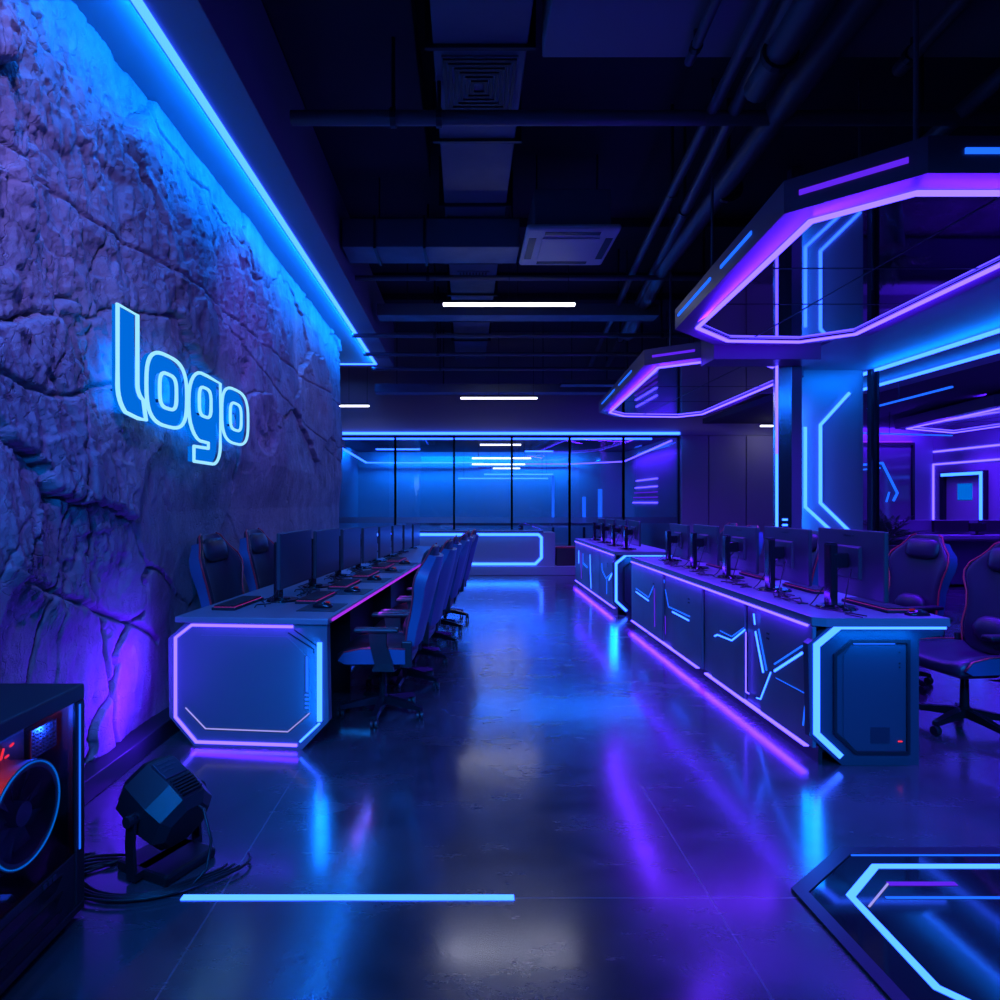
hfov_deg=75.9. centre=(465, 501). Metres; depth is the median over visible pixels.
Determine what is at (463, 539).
gaming chair
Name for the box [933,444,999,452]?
led strip
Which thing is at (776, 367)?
light
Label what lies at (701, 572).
cable
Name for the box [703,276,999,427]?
ceiling
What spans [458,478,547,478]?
linear light
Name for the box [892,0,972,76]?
ceiling pipe
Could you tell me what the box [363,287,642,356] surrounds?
ceiling pipe
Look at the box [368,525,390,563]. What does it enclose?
monitor
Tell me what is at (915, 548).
pillow
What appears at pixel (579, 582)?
light
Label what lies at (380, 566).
keyboard
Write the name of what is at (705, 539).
monitor
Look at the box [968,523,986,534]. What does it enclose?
monitor
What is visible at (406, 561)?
mouse
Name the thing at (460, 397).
diffuser
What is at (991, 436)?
wall
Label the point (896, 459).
glass
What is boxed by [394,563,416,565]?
mouse pad
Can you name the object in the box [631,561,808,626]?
light
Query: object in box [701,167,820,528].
pillar
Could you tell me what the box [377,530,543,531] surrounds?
countertop
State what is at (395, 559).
keyboard
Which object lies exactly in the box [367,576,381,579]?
mouse
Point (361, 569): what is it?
cable
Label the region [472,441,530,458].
linear light
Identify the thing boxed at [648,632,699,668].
light
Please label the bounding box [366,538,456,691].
gaming chair
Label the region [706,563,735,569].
keyboard
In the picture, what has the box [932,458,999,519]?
led strip
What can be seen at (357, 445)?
ceiling
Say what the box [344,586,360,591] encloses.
mouse
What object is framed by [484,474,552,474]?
linear light
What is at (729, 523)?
gaming chair
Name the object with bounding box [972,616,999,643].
lumbar pillow
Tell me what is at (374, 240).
air duct
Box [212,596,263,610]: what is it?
keyboard
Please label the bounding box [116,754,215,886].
stage light
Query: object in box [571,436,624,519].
window
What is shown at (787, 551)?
monitor
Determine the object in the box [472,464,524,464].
linear light
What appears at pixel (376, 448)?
linear light
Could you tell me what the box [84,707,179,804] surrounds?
baseboard
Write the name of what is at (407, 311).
linear light
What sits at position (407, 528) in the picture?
monitor
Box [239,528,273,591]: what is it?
gaming chair
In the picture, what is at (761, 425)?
linear light
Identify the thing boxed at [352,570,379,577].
keyboard
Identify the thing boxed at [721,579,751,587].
cable
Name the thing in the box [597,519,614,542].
monitor
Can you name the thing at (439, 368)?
ceiling pipe
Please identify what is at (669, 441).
led strip
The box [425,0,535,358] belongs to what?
air duct
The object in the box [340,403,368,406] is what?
linear light
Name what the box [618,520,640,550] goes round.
monitor
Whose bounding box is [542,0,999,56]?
ceiling beam
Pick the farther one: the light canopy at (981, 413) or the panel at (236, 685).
the light canopy at (981, 413)
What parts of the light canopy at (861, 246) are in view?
hanging rod, mirror panel, hanging rod, hanging rod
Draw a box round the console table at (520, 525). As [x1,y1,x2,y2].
[406,522,627,529]
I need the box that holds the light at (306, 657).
[305,656,308,708]
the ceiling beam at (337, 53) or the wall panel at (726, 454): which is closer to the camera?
the ceiling beam at (337, 53)
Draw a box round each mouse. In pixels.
[313,601,332,607]
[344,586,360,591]
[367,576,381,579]
[385,567,397,570]
[399,560,410,563]
[904,609,930,615]
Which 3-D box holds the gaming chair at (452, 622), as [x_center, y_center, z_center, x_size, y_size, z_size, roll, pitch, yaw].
[-0.251,0.862,7.038,0.661,1.096,0.602,0,0,3]
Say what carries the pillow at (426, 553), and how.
on the gaming chair at (382, 649)
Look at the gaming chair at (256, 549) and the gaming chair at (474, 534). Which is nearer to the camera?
the gaming chair at (256, 549)
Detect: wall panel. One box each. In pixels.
[680,436,707,532]
[708,436,745,530]
[746,436,772,571]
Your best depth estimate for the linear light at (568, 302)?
7.07 m
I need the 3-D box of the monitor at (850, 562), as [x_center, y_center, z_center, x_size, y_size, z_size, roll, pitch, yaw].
[2.158,0.391,3.739,0.244,0.459,0.671,0,0,0]
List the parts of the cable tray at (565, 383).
hanging rod, hanging rod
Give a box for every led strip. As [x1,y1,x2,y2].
[131,0,376,364]
[342,432,679,434]
[342,438,651,439]
[343,448,483,462]
[473,440,671,464]
[863,328,999,375]
[863,349,999,390]
[863,412,952,435]
[879,381,952,406]
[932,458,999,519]
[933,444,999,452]
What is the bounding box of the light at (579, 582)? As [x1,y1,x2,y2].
[575,580,614,608]
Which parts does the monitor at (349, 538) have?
panel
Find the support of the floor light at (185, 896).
on the floor
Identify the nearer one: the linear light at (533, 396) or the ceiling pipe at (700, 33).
the ceiling pipe at (700, 33)
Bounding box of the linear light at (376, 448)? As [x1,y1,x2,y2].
[376,448,419,449]
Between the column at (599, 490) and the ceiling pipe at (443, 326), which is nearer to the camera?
the ceiling pipe at (443, 326)
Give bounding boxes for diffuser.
[340,405,368,406]
[443,303,574,305]
[460,397,536,398]
[472,458,530,458]
[582,497,585,521]
[598,489,601,518]
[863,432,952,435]
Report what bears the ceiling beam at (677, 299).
attached to the ceiling at (634, 162)
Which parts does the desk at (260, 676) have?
inset panel, panel, support panel, spine panel, support panel, support panel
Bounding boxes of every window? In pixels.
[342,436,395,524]
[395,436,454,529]
[454,436,512,529]
[512,436,570,545]
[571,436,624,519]
[624,436,679,556]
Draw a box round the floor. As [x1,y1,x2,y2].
[0,572,999,999]
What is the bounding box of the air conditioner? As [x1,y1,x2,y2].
[519,155,621,264]
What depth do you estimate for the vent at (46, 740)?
2.07 m
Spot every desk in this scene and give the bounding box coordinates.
[168,546,439,749]
[377,530,574,574]
[575,538,671,614]
[631,557,949,764]
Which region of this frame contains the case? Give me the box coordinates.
[0,683,83,994]
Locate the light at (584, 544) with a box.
[575,541,613,555]
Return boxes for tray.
[559,310,666,386]
[559,380,617,386]
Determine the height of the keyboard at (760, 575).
0.028 m
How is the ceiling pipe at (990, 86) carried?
hanging from the ceiling at (634, 162)
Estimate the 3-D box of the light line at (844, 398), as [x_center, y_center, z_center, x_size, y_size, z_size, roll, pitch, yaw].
[4.497,-0.415,7.689,0.508,1.815,0.020,0,0,0]
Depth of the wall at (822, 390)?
7.70 m
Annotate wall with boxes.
[0,0,344,765]
[339,446,357,534]
[340,332,772,435]
[358,452,621,545]
[625,438,676,556]
[802,370,862,530]
[863,428,932,519]
[867,333,998,530]
[933,427,999,519]
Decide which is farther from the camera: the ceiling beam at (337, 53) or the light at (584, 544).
the light at (584, 544)
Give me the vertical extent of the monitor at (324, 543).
0.448 m
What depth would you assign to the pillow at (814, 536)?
5.68 m
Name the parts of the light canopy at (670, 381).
hanging rod, hanging rod, mirror panel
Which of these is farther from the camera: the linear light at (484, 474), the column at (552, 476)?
the column at (552, 476)
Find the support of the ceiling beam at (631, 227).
attached to the ceiling at (634, 162)
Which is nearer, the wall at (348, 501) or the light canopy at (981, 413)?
the light canopy at (981, 413)
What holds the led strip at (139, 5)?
attached to the wall at (104, 202)
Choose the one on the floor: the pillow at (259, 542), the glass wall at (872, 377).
the glass wall at (872, 377)
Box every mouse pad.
[296,603,347,611]
[336,589,372,594]
[361,578,391,582]
[380,569,405,572]
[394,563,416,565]
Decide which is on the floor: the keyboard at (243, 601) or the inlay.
the inlay
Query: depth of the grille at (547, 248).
6.31 m
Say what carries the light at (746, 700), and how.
attached to the desk at (840, 685)
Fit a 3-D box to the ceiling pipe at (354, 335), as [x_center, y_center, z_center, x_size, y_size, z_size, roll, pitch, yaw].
[1.300,-2.872,9.000,5.800,1.137,0.075,0,0,0]
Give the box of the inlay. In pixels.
[791,847,999,999]
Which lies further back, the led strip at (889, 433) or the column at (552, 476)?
the column at (552, 476)
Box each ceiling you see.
[261,0,999,331]
[344,438,667,451]
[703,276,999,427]
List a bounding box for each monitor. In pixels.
[254,529,310,607]
[294,528,338,591]
[324,527,359,579]
[347,526,376,569]
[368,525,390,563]
[383,524,401,557]
[399,524,411,551]
[402,523,419,548]
[588,518,605,540]
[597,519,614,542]
[607,519,626,546]
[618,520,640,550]
[658,523,689,562]
[682,524,719,570]
[713,525,758,581]
[753,526,811,596]
[809,527,888,617]
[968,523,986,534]
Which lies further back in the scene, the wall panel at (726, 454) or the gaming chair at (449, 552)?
the wall panel at (726, 454)
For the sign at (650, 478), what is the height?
0.588 m
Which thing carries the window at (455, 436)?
in the wall at (384, 413)
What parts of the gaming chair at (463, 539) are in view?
backrest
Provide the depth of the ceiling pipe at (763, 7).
4.74 m
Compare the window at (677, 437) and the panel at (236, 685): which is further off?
the window at (677, 437)
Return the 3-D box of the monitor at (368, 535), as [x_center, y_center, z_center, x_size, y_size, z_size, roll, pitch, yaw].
[-1.056,0.453,6.374,0.244,0.414,0.595,0,0,5]
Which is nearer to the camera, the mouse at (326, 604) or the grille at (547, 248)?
the mouse at (326, 604)
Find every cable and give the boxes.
[84,805,251,902]
[297,587,319,595]
[328,575,344,583]
[350,567,362,573]
[663,560,679,566]
[689,569,712,575]
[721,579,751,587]
[773,591,807,603]
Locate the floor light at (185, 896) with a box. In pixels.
[180,894,513,899]
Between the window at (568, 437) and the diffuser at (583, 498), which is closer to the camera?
the window at (568, 437)
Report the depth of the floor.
2.70 m
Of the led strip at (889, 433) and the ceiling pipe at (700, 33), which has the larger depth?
the led strip at (889, 433)
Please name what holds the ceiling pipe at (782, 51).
hanging from the ceiling at (634, 162)
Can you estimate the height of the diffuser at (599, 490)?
0.950 m
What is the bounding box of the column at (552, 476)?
[552,476,553,531]
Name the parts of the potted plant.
stem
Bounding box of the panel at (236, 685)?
[174,624,321,746]
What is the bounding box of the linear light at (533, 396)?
[460,321,536,398]
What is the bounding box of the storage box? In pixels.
[555,546,574,565]
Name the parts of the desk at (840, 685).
panel, panel, panel, panel, panel, panel, panel, inset frame, panel, inset panel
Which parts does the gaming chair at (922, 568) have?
backrest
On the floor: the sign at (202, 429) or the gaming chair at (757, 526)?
the gaming chair at (757, 526)
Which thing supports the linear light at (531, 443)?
hanging from the ceiling at (357, 445)
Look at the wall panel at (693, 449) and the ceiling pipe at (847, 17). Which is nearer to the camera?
the ceiling pipe at (847, 17)
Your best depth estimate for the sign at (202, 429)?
3.74 m
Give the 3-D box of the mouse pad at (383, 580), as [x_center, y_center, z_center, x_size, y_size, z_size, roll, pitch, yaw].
[-0.773,0.658,5.395,0.240,0.004,0.300,0,0,5]
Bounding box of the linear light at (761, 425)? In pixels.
[760,424,772,426]
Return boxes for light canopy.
[599,203,803,417]
[675,0,999,345]
[895,394,999,433]
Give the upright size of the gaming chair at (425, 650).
1.115 m
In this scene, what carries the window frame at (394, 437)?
in the wall at (384, 413)
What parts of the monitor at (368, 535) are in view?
panel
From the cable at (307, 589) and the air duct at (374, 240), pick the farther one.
the air duct at (374, 240)
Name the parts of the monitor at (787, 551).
arm, panel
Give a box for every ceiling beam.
[262,0,429,176]
[350,218,751,236]
[373,273,705,286]
[381,294,687,304]
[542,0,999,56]
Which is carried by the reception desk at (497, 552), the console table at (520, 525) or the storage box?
the storage box
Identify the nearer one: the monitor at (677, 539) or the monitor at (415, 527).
the monitor at (677, 539)
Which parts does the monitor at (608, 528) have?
panel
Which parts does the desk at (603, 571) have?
panel, panel, panel, inset frame, inset panel, panel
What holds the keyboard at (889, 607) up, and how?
on the desk at (840, 685)
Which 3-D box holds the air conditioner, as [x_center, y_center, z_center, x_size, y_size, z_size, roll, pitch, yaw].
[1.000,-2.969,6.350,0.880,0.942,0.920,0,0,0]
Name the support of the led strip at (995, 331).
attached to the ceiling at (973, 312)
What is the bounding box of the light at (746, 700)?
[704,673,808,745]
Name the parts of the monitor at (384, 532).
panel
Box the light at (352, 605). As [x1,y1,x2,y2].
[332,564,420,620]
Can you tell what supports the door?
in the wall at (991, 436)
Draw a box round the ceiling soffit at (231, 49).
[71,0,393,366]
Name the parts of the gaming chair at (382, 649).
panel, seat, armrest, armrest, backrest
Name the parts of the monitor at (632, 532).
arm, panel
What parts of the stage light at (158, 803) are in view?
yoke knob, yoke arm, label plate, yoke arm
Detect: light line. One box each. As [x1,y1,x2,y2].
[804,427,829,527]
[819,392,850,528]
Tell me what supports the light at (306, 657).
on the desk at (260, 676)
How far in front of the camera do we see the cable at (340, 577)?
5.30 m
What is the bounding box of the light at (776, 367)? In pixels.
[775,366,777,526]
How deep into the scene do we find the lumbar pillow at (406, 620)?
4.15 m
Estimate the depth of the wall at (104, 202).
3.33 m
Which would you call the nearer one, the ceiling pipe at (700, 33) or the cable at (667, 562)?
the ceiling pipe at (700, 33)
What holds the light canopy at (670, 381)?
hanging from the ceiling at (634, 162)
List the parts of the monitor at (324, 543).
panel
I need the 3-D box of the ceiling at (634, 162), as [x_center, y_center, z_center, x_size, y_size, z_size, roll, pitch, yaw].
[3.200,-3.515,8.700,14.400,0.150,18.600,0,0,0]
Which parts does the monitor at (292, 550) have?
panel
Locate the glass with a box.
[863,442,914,519]
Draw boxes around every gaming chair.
[189,532,243,607]
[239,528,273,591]
[336,543,443,728]
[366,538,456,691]
[392,535,461,665]
[402,532,469,646]
[441,530,472,631]
[443,529,478,619]
[720,522,737,562]
[746,525,762,555]
[812,530,817,585]
[889,533,957,693]
[919,542,999,740]
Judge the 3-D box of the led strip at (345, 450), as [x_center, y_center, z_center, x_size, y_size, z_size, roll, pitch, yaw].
[-1.133,-1.135,15.463,3.225,0.150,4.125,0,0,0]
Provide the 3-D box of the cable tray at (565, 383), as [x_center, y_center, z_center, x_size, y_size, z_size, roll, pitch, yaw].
[2.750,-2.765,11.500,2.100,1.350,0.300,0,0,0]
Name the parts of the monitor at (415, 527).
panel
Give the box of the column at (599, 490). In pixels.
[598,489,601,537]
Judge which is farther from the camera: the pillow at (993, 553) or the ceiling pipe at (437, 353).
the ceiling pipe at (437, 353)
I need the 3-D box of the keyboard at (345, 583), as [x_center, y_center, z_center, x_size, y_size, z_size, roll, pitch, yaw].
[-0.954,0.646,5.050,0.150,0.028,0.440,0,0,5]
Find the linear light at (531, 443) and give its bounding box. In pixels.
[525,443,552,451]
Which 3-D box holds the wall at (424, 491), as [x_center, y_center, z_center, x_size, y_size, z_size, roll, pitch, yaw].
[3.200,-1.015,17.900,14.400,4.850,0.200,0,0,0]
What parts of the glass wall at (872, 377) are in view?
post, handle, post, pane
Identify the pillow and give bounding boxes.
[203,538,227,561]
[250,533,268,553]
[403,615,408,634]
[421,549,428,563]
[812,534,817,550]
[895,593,925,606]
[905,538,939,558]
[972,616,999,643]
[987,547,999,571]
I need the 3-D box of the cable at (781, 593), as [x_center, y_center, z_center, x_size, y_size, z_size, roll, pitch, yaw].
[2.025,0.600,4.034,0.114,0.037,0.336,0,0,0]
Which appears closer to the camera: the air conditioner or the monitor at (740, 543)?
the monitor at (740, 543)
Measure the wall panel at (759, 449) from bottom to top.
2.755 m
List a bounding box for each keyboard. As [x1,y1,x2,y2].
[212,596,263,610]
[295,591,336,603]
[328,579,360,588]
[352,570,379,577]
[371,563,394,569]
[386,557,406,562]
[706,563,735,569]
[739,571,780,579]
[782,582,823,593]
[841,597,909,612]
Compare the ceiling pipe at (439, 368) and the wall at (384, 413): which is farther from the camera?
the wall at (384, 413)
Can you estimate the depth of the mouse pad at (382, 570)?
6.04 m
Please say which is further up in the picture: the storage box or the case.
the storage box
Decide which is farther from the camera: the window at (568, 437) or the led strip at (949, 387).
the window at (568, 437)
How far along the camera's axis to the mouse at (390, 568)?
6.07 m
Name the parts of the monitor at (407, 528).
panel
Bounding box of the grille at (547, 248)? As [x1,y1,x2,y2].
[537,238,599,259]
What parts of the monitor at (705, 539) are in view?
arm, panel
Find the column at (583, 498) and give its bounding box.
[582,497,585,537]
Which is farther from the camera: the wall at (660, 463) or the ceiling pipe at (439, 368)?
the wall at (660, 463)
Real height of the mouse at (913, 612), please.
0.036 m
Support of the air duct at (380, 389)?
hanging from the ceiling at (634, 162)
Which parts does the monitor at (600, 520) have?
panel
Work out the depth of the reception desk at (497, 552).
12.40 m
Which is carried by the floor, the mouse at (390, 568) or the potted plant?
the potted plant
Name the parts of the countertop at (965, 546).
screen panel, panel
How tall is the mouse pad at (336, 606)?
0.004 m
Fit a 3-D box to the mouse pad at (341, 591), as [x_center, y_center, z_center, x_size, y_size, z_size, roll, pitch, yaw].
[-0.834,0.658,4.698,0.240,0.004,0.300,0,0,5]
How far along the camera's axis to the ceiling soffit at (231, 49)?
4.30 m
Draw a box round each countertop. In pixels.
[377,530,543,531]
[863,520,999,583]
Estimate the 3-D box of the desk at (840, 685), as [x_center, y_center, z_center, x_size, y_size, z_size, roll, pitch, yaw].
[2.206,1.015,5.305,0.747,0.790,3.790,0,0,0]
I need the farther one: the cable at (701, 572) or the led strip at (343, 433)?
the led strip at (343, 433)
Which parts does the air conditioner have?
hanging rod, panel, hanging rod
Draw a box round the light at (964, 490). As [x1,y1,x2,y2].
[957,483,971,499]
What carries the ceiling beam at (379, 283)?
attached to the ceiling at (634, 162)
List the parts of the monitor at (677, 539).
arm, panel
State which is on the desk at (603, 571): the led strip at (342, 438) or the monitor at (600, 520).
the monitor at (600, 520)
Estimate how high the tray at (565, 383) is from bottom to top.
0.080 m
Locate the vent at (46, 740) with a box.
[30,718,56,758]
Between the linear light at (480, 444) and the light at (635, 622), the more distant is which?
the linear light at (480, 444)
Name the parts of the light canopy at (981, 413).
mirror panel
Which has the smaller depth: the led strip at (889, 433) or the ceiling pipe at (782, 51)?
the ceiling pipe at (782, 51)
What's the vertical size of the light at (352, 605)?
0.014 m
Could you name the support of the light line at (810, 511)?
attached to the wall at (822, 390)
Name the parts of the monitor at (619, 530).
arm, panel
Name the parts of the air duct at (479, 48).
diffuser plate, diffuser plate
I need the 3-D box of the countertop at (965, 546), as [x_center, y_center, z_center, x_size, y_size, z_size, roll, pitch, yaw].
[7.975,0.860,10.765,3.950,1.100,0.630,0,0,0]
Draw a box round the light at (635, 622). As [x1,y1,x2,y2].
[631,620,648,631]
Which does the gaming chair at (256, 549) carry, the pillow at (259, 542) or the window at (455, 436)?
the pillow at (259, 542)
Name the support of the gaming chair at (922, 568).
on the floor
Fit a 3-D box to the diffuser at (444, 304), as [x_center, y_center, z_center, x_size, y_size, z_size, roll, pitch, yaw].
[0.477,-2.190,7.100,1.465,0.030,0.056,0,0,0]
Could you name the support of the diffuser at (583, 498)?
attached to the column at (583, 498)
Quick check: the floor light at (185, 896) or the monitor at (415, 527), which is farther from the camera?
the monitor at (415, 527)
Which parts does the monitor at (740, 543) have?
arm, panel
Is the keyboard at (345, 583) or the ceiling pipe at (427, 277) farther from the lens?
the ceiling pipe at (427, 277)
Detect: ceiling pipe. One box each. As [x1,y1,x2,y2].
[290,37,999,127]
[352,263,694,337]
[355,204,704,280]
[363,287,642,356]
[372,321,628,370]
[443,326,607,383]
[587,0,774,371]
[603,0,792,372]
[623,0,881,340]
[684,0,721,66]
[744,0,830,102]
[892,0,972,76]
[919,57,999,137]
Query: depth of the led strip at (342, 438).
13.08 m
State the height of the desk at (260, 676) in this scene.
0.750 m
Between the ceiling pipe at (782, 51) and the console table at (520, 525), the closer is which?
the ceiling pipe at (782, 51)
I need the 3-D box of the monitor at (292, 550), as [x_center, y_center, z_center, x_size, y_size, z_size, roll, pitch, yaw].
[-1.239,0.427,4.281,0.244,0.465,0.621,0,0,5]
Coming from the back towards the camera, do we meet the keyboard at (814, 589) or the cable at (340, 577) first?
the cable at (340, 577)
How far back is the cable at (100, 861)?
2.35 m
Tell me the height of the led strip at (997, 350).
0.034 m
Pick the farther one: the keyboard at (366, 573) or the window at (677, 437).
the window at (677, 437)
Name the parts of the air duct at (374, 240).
hanging rod, hanging rod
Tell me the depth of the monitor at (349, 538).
5.61 m
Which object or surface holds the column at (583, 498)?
on the floor
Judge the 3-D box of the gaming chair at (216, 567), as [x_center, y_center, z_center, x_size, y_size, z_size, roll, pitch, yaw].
[-1.493,0.811,4.418,0.721,1.196,0.657,0,0,8]
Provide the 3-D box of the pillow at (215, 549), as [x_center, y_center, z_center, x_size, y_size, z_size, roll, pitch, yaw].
[-1.742,0.332,4.453,0.084,0.162,0.294,0,0,8]
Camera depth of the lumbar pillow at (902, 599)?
4.99 m
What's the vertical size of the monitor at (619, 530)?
0.365 m
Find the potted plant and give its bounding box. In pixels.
[863,509,929,552]
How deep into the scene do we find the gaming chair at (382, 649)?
4.03 m
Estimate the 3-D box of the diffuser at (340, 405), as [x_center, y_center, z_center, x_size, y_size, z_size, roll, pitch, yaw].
[-2.175,-1.785,11.900,0.750,0.030,0.056,0,0,0]
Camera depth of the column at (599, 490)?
16.76 m
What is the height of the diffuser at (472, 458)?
0.032 m
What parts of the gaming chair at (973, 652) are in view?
seat, backrest, panel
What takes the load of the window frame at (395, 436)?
in the wall at (384, 413)
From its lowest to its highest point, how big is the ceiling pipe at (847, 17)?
0.888 m
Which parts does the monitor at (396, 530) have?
panel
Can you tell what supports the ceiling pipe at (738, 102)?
hanging from the ceiling at (634, 162)
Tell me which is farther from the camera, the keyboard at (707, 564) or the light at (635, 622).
the light at (635, 622)
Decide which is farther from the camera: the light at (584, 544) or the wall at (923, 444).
the wall at (923, 444)
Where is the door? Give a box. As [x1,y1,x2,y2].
[940,470,987,519]
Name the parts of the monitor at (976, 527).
panel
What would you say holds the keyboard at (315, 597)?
on the desk at (260, 676)
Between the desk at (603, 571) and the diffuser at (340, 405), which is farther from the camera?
the diffuser at (340, 405)
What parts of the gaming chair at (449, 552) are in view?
armrest, seat, backrest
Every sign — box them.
[110,302,248,465]
[632,478,657,502]
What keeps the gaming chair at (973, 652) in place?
on the floor
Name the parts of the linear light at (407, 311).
hanging rod, hanging rod, hanging rod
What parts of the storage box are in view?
lid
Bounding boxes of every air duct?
[342,171,519,265]
[375,338,689,394]
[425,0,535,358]
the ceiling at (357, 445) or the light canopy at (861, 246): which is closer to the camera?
the light canopy at (861, 246)
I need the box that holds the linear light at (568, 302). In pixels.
[443,265,574,305]
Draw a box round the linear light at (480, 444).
[480,444,520,445]
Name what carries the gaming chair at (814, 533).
on the floor

